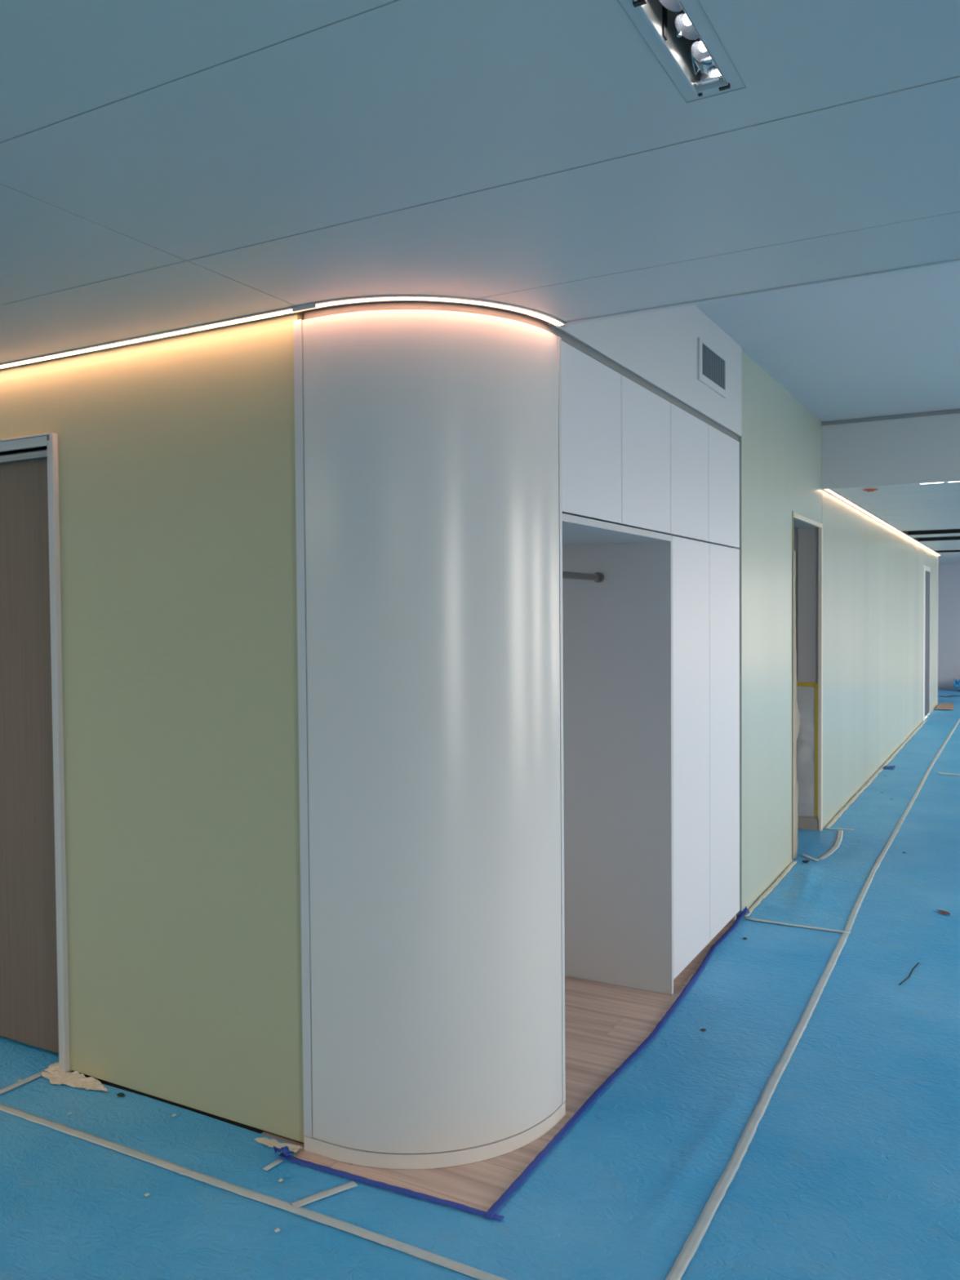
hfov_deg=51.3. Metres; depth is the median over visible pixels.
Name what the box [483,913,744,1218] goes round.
tape
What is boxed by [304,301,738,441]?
trim
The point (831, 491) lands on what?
recessed light
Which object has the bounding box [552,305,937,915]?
wall
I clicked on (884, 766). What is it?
scrap
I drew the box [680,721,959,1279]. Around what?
protective film
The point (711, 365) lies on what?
air vent
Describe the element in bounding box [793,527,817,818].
door
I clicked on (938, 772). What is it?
tape
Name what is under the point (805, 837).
protective film
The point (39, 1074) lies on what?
tape
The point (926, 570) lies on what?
door
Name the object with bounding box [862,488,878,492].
cap
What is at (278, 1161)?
tape
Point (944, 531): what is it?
ceiling vent
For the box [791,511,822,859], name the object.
door frame
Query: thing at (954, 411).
trim
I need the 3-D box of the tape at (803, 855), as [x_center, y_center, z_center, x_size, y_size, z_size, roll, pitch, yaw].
[2.046,1.350,6.214,0.038,0.002,0.181,-1,2,-14]
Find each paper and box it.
[40,1062,108,1091]
[254,1137,302,1152]
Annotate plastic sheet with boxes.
[796,686,815,817]
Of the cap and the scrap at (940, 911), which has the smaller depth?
the scrap at (940, 911)
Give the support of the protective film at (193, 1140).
on the floor
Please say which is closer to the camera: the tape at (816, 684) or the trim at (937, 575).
the tape at (816, 684)
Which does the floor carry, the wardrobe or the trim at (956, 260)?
the wardrobe
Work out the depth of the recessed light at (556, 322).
2.73 m
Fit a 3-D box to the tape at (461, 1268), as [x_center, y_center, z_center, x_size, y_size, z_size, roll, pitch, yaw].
[-1.923,1.462,3.377,5.200,0.005,0.037,0,2,29]
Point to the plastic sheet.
(806, 695)
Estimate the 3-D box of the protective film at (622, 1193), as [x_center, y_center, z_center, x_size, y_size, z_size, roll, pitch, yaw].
[0.834,1.437,3.570,0.500,0.008,2.988,0,2,28]
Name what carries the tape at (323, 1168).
on the floor
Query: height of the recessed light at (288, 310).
0.026 m
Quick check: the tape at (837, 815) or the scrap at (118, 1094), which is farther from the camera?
the tape at (837, 815)
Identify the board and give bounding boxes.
[934,702,954,709]
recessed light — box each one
[0,306,298,368]
[290,294,568,327]
[616,0,746,102]
[823,488,941,555]
[920,481,943,484]
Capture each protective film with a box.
[0,1035,58,1095]
[0,1075,258,1173]
[0,1110,479,1279]
[200,1133,339,1203]
[301,1176,501,1264]
[455,919,842,1279]
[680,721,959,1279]
[742,706,959,930]
[792,828,820,860]
[937,688,959,706]
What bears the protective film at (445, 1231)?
on the floor
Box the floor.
[1,715,928,1216]
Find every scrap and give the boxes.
[116,1093,124,1096]
[882,764,895,768]
[937,909,950,915]
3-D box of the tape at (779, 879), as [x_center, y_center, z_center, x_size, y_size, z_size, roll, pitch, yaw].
[1.634,1.373,5.583,0.036,0.004,1.240,0,2,29]
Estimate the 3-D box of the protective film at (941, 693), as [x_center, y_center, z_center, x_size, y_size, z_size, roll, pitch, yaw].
[7.138,0.988,17.961,3.066,0.006,3.670,0,2,29]
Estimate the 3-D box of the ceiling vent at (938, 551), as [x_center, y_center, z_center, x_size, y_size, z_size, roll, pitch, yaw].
[8.601,-1.316,13.610,4.395,0.078,0.476,0,2,29]
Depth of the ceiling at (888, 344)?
4.80 m
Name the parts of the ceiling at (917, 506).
ceiling panel, ceiling panel, ceiling panel, ceiling panel, ceiling panel, ceiling panel, ceiling panel, ceiling panel, ceiling panel, ceiling panel, ceiling panel, ceiling panel, ceiling panel, ceiling panel, ceiling panel, ceiling panel, ceiling panel, ceiling panel, ceiling panel, ceiling panel, ceiling panel, ceiling panel, ceiling panel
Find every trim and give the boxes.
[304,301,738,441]
[566,258,959,324]
[821,408,959,426]
[937,575,937,706]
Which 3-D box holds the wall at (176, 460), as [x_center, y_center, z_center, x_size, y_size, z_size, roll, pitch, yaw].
[-2.303,0.152,3.938,4.178,2.588,0.158,0,2,29]
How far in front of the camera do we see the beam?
6.69 m
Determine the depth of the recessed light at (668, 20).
1.54 m
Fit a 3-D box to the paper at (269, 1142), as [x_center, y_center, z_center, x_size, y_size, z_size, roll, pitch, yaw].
[-0.589,1.465,2.907,0.156,0.008,0.037,0,2,25]
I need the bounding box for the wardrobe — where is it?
[561,340,739,995]
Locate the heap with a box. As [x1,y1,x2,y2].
[953,677,959,688]
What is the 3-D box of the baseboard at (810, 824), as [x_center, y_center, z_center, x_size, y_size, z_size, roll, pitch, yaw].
[1.678,1.288,7.370,1.576,0.088,0.014,0,2,29]
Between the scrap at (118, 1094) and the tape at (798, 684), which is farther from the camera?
the tape at (798, 684)
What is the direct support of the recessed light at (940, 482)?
in the ceiling at (917, 506)
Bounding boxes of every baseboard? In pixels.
[71,1071,303,1143]
[798,817,818,831]
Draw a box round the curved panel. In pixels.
[293,309,565,1168]
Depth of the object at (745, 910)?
5.07 m
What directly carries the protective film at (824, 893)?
on the floor
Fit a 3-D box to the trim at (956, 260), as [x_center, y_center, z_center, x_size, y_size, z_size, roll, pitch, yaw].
[2.185,-0.924,1.891,4.397,0.016,0.022,0,2,29]
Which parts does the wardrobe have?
hanging rail, door, panel, door, door, door, door, door, panel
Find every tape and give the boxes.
[0,1070,48,1093]
[0,1102,506,1279]
[262,1159,283,1170]
[278,1152,504,1221]
[291,1181,357,1208]
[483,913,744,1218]
[665,933,848,1279]
[743,861,796,916]
[746,917,850,933]
[796,682,815,686]
[799,853,818,861]
[814,683,817,817]
[816,830,843,859]
[824,720,927,828]
[826,827,853,830]
[843,719,959,932]
[937,772,959,775]
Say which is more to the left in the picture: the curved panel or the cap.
the curved panel
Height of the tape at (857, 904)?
0.008 m
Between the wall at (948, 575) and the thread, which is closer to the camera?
the thread
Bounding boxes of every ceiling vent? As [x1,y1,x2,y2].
[902,528,959,535]
[913,536,959,541]
[935,550,959,552]
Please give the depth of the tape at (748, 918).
4.87 m
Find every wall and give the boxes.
[0,311,304,1142]
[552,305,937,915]
[937,564,959,689]
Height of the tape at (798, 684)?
0.026 m
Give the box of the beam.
[821,413,959,489]
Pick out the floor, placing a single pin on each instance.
(605, 1023)
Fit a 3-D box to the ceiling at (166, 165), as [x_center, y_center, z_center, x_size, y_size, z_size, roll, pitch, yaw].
[-1.467,-1.117,0.118,9.300,0.550,6.860,0,2,29]
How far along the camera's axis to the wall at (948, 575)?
19.06 m
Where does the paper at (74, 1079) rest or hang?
on the protective film at (193, 1140)
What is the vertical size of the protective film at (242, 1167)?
0.004 m
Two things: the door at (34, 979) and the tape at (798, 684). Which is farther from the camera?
the tape at (798, 684)
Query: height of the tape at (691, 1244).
0.004 m
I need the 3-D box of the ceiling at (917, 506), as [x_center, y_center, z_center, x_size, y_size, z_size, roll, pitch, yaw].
[6.472,-1.342,12.518,7.300,0.215,13.760,0,2,29]
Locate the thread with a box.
[898,962,919,985]
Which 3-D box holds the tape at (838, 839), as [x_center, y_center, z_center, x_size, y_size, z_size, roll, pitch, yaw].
[2.317,1.338,6.554,0.081,0.003,0.925,0,2,28]
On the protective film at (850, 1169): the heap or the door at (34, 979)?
the heap
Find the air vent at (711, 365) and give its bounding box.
[697,337,726,398]
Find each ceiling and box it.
[0,0,959,363]
[695,262,959,422]
[831,481,959,564]
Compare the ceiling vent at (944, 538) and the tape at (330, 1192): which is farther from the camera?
the ceiling vent at (944, 538)
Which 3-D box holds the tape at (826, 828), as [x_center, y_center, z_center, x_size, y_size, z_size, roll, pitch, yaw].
[2.519,1.324,7.007,0.182,0.004,0.034,0,2,19]
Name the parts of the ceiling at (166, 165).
panel, panel, panel, panel, panel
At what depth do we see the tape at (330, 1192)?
2.65 m
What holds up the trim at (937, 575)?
attached to the wall at (873, 574)
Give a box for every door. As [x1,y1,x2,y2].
[0,432,72,1072]
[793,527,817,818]
[922,564,930,721]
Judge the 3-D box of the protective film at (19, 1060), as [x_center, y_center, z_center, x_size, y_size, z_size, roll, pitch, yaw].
[-2.751,1.448,4.234,3.085,0.005,0.703,0,2,29]

